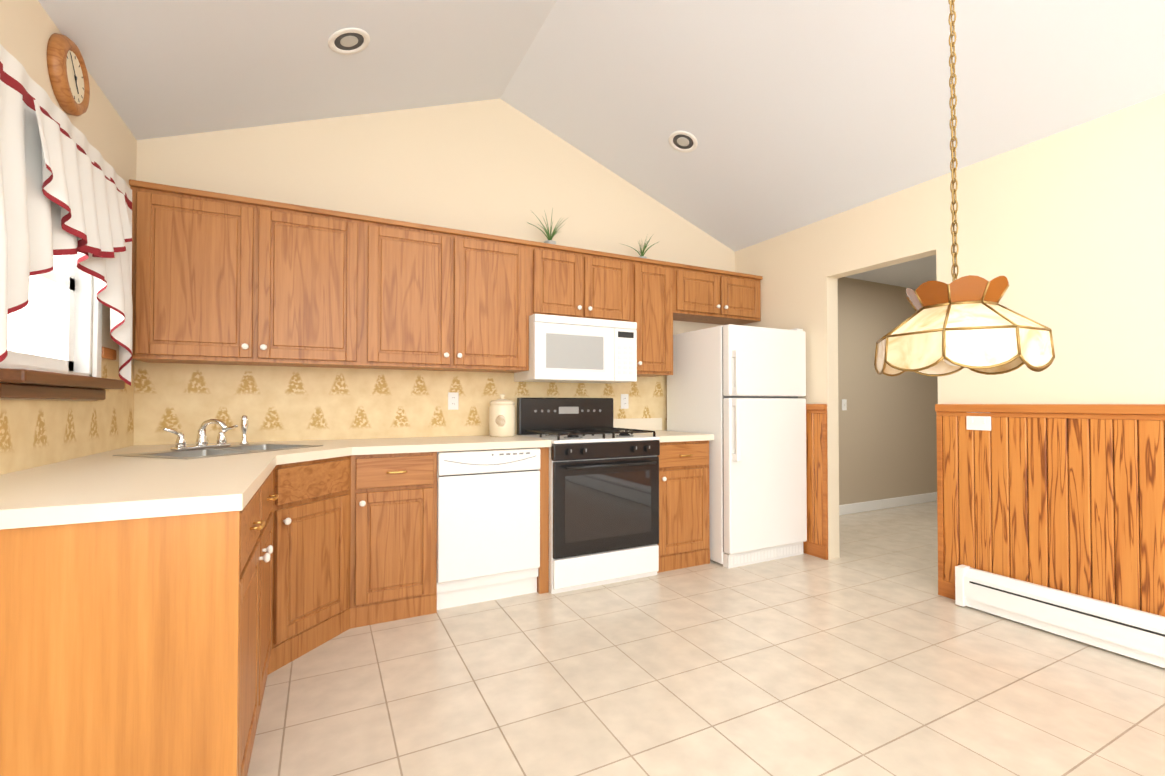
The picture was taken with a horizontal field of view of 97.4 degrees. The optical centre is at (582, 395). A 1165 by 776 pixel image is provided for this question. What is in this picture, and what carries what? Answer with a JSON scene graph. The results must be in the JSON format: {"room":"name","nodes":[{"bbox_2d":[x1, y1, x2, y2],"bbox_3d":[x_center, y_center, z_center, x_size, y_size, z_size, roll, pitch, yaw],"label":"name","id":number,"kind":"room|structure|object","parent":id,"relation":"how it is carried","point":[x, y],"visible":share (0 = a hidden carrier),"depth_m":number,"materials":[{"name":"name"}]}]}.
{"room":"kitchen","nodes":[
{"label":"kitchen","id":0,"kind":"room"},
{"bbox_2d":[0,0,136,400],"bbox_3d":[-0.900,-0.220,-0.305,0.120,2.700,6.870,0,-1,-27],"label":"wall","id":1,"kind":"structure","parent":0,"point":[28,28],"depth_m":2.04,"materials":[{"name":"beige paint"}]},
{"bbox_2d":[0,252,124,399],"bbox_3d":[-1.953,-0.450,1.873,0.210,0.922,0.870,0,-1,-27],"label":"window","id":2,"kind":"structure","parent":1,"relation":"in","point":[50,327],"depth_m":2.01,"materials":[{"name":"white glass"}]},
{"bbox_2d":[0,44,132,385],"bbox_3d":[-1.853,-0.511,1.871,0.146,0.915,1.235,0,-1,-27],"label":"curtain","id":3,"kind":"object","parent":1,"relation":"hanging from","point":[65,189],"visible":1,"depth_m":1.64,"materials":[{"name":"white fabric"}]},
{"bbox_2d":[0,358,133,474],"bbox_3d":[-0.817,0.004,-0.334,0.002,0.420,6.748,0,-1,-27],"label":"wall","id":4,"kind":"structure","parent":1,"relation":"attached to","point":[35,433],"depth_m":1.96,"materials":[{"name":"paper"}]},
{"bbox_2d":[47,33,89,115],"bbox_3d":[-1.942,-1.213,1.945,0.042,0.270,0.270,0,-1,-27],"label":"clock","id":5,"kind":"object","parent":1,"relation":"attached to","point":[68,74],"visible":1,"depth_m":1.90,"materials":[{"name":"brown wood"}]},
{"bbox_2d":[101,346,115,359],"bbox_3d":[-0.735,-0.233,-0.473,0.022,0.050,6.420,0,-1,-27],"label":"trim","id":6,"kind":"structure","parent":1,"relation":"attached to","point":[108,353],"depth_m":2.30,"materials":[{"name":"brown wood"}]},
{"bbox_2d":[136,98,937,504],"bbox_3d":[1.293,-0.524,4.615,8.480,3.450,0.150,0,-1,-27],"label":"wall","id":7,"kind":"structure","parent":0,"point":[499,167],"depth_m":3.64,"materials":[{"name":"beige paint"}]},
{"bbox_2d":[129,179,364,368],"bbox_3d":[-1.768,-0.599,2.797,1.024,0.848,0.318,0,-1,-27],"label":"upper cabinet","id":8,"kind":"object","parent":7,"relation":"attached to","point":[222,279],"depth_m":2.64,"materials":[{"name":"brown wood"}]},
{"bbox_2d":[133,360,666,444],"bbox_3d":[-0.491,0.049,3.615,4.156,0.445,0.002,0,-1,-27],"label":"wall","id":9,"kind":"structure","parent":7,"relation":"attached to","point":[279,403],"depth_m":3.10,"materials":[{"name":"paper"}]},
{"bbox_2d":[448,392,458,409],"bbox_3d":[-0.863,0.034,3.420,0.070,0.115,0.008,0,-1,-27],"label":"electrical outlet","id":10,"kind":"object","parent":9,"relation":"attached to","point":[453,400],"visible":1,"depth_m":3.42,"materials":[{"name":"white plastic"}]},
{"bbox_2d":[621,394,628,408],"bbox_3d":[0.332,0.043,4.026,0.070,0.115,0.008,0,-1,-27],"label":"electrical outlet","id":11,"kind":"object","parent":9,"relation":"attached to","point":[624,402],"visible":1,"depth_m":4.02,"materials":[{"name":"white plastic"}]},
{"bbox_2d":[365,215,532,372],"bbox_3d":[-0.863,-0.592,3.256,1.006,0.848,0.318,0,-1,-27],"label":"upper cabinet","id":12,"kind":"object","parent":7,"relation":"attached to","point":[437,298],"depth_m":3.10,"materials":[{"name":"brown wood"}]},
{"bbox_2d":[533,241,632,321],"bbox_3d":[-0.064,-0.768,3.664,0.785,0.486,0.318,0,-1,-27],"label":"upper cabinet","id":13,"kind":"object","parent":7,"relation":"attached to","point":[567,281],"depth_m":3.52,"materials":[{"name":"brown wood"}]},
{"bbox_2d":[527,208,565,244],"bbox_3d":[-0.245,-1.156,3.586,0.297,0.288,0.356,0,-1,-27],"label":"plant","id":14,"kind":"object","parent":13,"relation":"on","point":[549,236],"visible":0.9,"depth_m":3.58,"materials":[{"name":"green plant"}]},
{"bbox_2d":[514,314,636,383],"bbox_3d":[-0.049,-0.311,3.618,0.772,0.420,0.402,0,-1,-27],"label":"microwave","id":15,"kind":"object","parent":13,"relation":"attached to","point":[564,349],"visible":1,"depth_m":3.42,"materials":[{"name":"white"}]},
{"bbox_2d":[633,257,676,376],"bbox_3d":[0.455,-0.583,3.925,0.380,0.848,0.318,0,-1,-27],"label":"upper cabinet","id":16,"kind":"object","parent":7,"relation":"attached to","point":[654,281],"depth_m":3.79,"materials":[{"name":"brown wood"}]},
{"bbox_2d":[622,234,657,258],"bbox_3d":[0.485,-1.122,3.939,0.276,0.229,0.323,0,-1,-27],"label":"plant","id":17,"kind":"object","parent":16,"relation":"on","point":[642,253],"visible":0.73,"depth_m":3.93,"materials":[{"name":"green plant"}]},
{"bbox_2d":[677,263,762,324],"bbox_3d":[1.029,-0.816,4.220,0.907,0.373,0.318,0,-1,-27],"label":"upper cabinet","id":18,"kind":"object","parent":7,"relation":"attached to","point":[704,295],"depth_m":4.09,"materials":[{"name":"brown wood"}]},
{"bbox_2d":[842,399,846,409],"bbox_3d":[2.690,0.091,5.257,0.070,0.115,0.012,0,-1,-27],"label":"light switch","id":19,"kind":"object","parent":7,"relation":"attached to","point":[844,404],"visible":1,"depth_m":5.26,"materials":[{"name":"white plastic"}]},
{"bbox_2d":[839,492,936,514],"bbox_3d":[3.228,1.165,5.512,3.955,0.100,0.018,0,-1,-27],"label":"baseboard","id":20,"kind":"structure","parent":7,"relation":"attached to","point":[844,509],"depth_m":5.53,"materials":[{"name":"white wood"}]},
{"bbox_2d":[38,0,1164,288],"bbox_3d":[2.812,-1.762,1.619,8.500,0.961,6.900,0,-1,-27],"label":"ceiling","id":21,"kind":"structure","parent":0,"point":[792,114],"depth_m":2.68,"materials":[{"name":"white paint"}]},
{"bbox_2d":[328,28,369,54],"bbox_3d":[-1.135,-1.724,2.492,0.200,0.007,0.200,-23,9,-25],"label":"recessed light","id":22,"kind":"object","parent":21,"relation":"in","point":[346,41],"visible":1,"depth_m":2.48,"materials":[{"name":"white metal"}]},
{"bbox_2d":[669,131,697,151],"bbox_3d":[0.677,-1.710,3.447,0.200,0.007,0.200,23,-11,-25],"label":"recessed light","id":23,"kind":"object","parent":21,"relation":"in","point":[682,141],"visible":1,"depth_m":3.44,"materials":[{"name":"white metal"}]},
{"bbox_2d":[874,0,1054,376],"bbox_3d":[1.051,-1.004,1.454,0.386,1.882,0.386,0,-1,-27],"label":"pendant lamp","id":24,"kind":"object","parent":21,"relation":"hanging from","point":[961,323],"visible":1,"depth_m":1.35,"materials":[{"name":"beige glass"}]},
{"bbox_2d":[247,501,1164,775],"bbox_3d":[2.742,1.208,1.624,8.540,0.100,7.050,0,-1,-27],"label":"floor","id":25,"kind":"structure","parent":0,"point":[871,651],"depth_m":2.05,"materials":[{"name":"tile"}]},
{"bbox_2d":[0,463,291,775],"bbox_3d":[-1.371,0.720,1.577,0.749,0.874,1.078,0,-1,-27],"label":"base cabinet","id":26,"kind":"object","parent":25,"relation":"on","point":[160,646],"depth_m":1.17,"materials":[{"name":"brown wood"}]},
{"bbox_2d":[292,455,359,660],"bbox_3d":[-1.683,0.733,2.479,1.009,0.874,0.928,0,-1,-27],"label":"base cabinet","id":27,"kind":"object","parent":25,"relation":"on","point":[325,492],"depth_m":2.41,"materials":[{"name":"brown wood"}]},
{"bbox_2d":[0,450,367,529],"bbox_3d":[-1.304,0.265,1.738,1.009,0.040,1.320,0,-1,-27],"label":"countertop","id":28,"kind":"structure","parent":27,"relation":"on","point":[104,486],"depth_m":1.35,"materials":[{"name":"beige laminate"}]},
{"bbox_2d":[163,415,248,450],"bbox_3d":[-1.740,0.173,2.449,0.188,0.152,0.407,0,-1,18],"label":"faucet","id":29,"kind":"object","parent":28,"relation":"on","point":[201,441],"visible":1,"depth_m":2.42,"materials":[{"name":"silver metal"}]},
{"bbox_2d":[113,443,322,458],"bbox_3d":[-1.646,0.337,2.382,0.440,0.175,0.670,0,-1,18],"label":"sink","id":30,"kind":"object","parent":28,"relation":"in","point":[219,451],"visible":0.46,"depth_m":2.37,"materials":[{"name":"silver metal"}]},
{"bbox_2d":[287,446,359,449],"bbox_3d":[-1.187,0.273,2.303,0.289,0.040,0.177,0,-1,-27],"label":"countertop","id":31,"kind":"structure","parent":27,"relation":"on","point":[318,447],"depth_m":2.55,"materials":[{"name":"beige laminate"}]},
{"bbox_2d":[97,434,550,454],"bbox_3d":[-1.250,0.280,2.831,2.096,0.040,0.702,0,-1,-27],"label":"countertop","id":32,"kind":"structure","parent":27,"relation":"on","point":[481,442],"depth_m":2.87,"materials":[{"name":"beige laminate"}]},
{"bbox_2d":[489,394,514,436],"bbox_3d":[-0.535,0.127,3.413,0.176,0.282,0.177,0,-1,-27],"label":"canister","id":33,"kind":"object","parent":32,"relation":"on","point":[501,416],"visible":1,"depth_m":3.34,"materials":[{"name":"beige ceramic"}]},
{"bbox_2d":[356,452,436,626],"bbox_3d":[-1.127,0.739,2.906,0.487,0.874,0.669,0,-1,-27],"label":"base cabinet","id":34,"kind":"object","parent":25,"relation":"on","point":[396,573],"depth_m":2.67,"materials":[{"name":"brown wood"}]},
{"bbox_2d":[437,448,539,609],"bbox_3d":[-0.641,0.746,3.150,0.595,0.868,0.578,0,-1,-27],"label":"dishwasher","id":35,"kind":"object","parent":25,"relation":"on","point":[488,525],"visible":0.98,"depth_m":2.90,"materials":[{"name":"white metal"}]},
{"bbox_2d":[517,398,659,593],"bbox_3d":[0.033,0.597,3.463,0.760,1.175,0.711,0,-1,-27],"label":"range","id":36,"kind":"object","parent":25,"relation":"on","point":[603,501],"visible":0.96,"depth_m":3.21,"materials":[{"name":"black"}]},
{"bbox_2d":[657,440,709,572],"bbox_3d":[0.562,0.752,3.791,0.472,0.874,0.618,0,-1,-27],"label":"base cabinet","id":37,"kind":"object","parent":25,"relation":"on","point":[684,519],"depth_m":3.52,"materials":[{"name":"brown wood"}]},
{"bbox_2d":[613,418,713,441],"bbox_3d":[0.571,0.244,3.793,0.480,0.140,0.637,0,-1,-27],"label":"countertop","id":38,"kind":"structure","parent":37,"relation":"on","point":[653,424],"depth_m":3.97,"materials":[{"name":"beige laminate"}]},
{"bbox_2d":[667,324,806,568],"bbox_3d":[1.194,0.345,3.969,0.760,1.695,0.770,0,-1,-27],"label":"fridge","id":39,"kind":"object","parent":25,"relation":"on","point":[737,391],"visible":0.94,"depth_m":3.66,"materials":[{"name":"white metal"}]},
{"bbox_2d":[735,94,1164,559],"bbox_3d":[2.917,-0.152,1.631,0.120,2.620,6.870,0,-1,-27],"label":"wall","id":40,"kind":"structure","parent":0,"point":[1063,232],"depth_m":2.63,"materials":[{"name":"beige paint"}]},
{"bbox_2d":[966,412,990,430],"bbox_3d":[2.205,0.141,2.853,0.012,0.100,0.120,0,-1,-27],"label":"light switch","id":41,"kind":"object","parent":40,"relation":"attached to","point":[978,422],"visible":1,"depth_m":2.85,"materials":[{"name":"white plastic"}]},
{"bbox_2d":[803,404,1164,616],"bbox_3d":[2.876,0.592,1.531,0.034,1.130,6.747,0,-1,-27],"label":"wainscoting","id":42,"kind":"structure","parent":40,"relation":"attached to","point":[1069,498],"depth_m":2.57,"materials":[{"name":"brown wood"}]},
{"bbox_2d":[955,564,1164,667],"bbox_3d":[3.236,1.029,0.688,0.076,0.214,4.930,0,-1,-27],"label":"baseboard heater","id":43,"kind":"object","parent":40,"relation":"attached to","point":[1130,632],"visible":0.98,"depth_m":2.45,"materials":[{"name":"white metal"}]}
]}

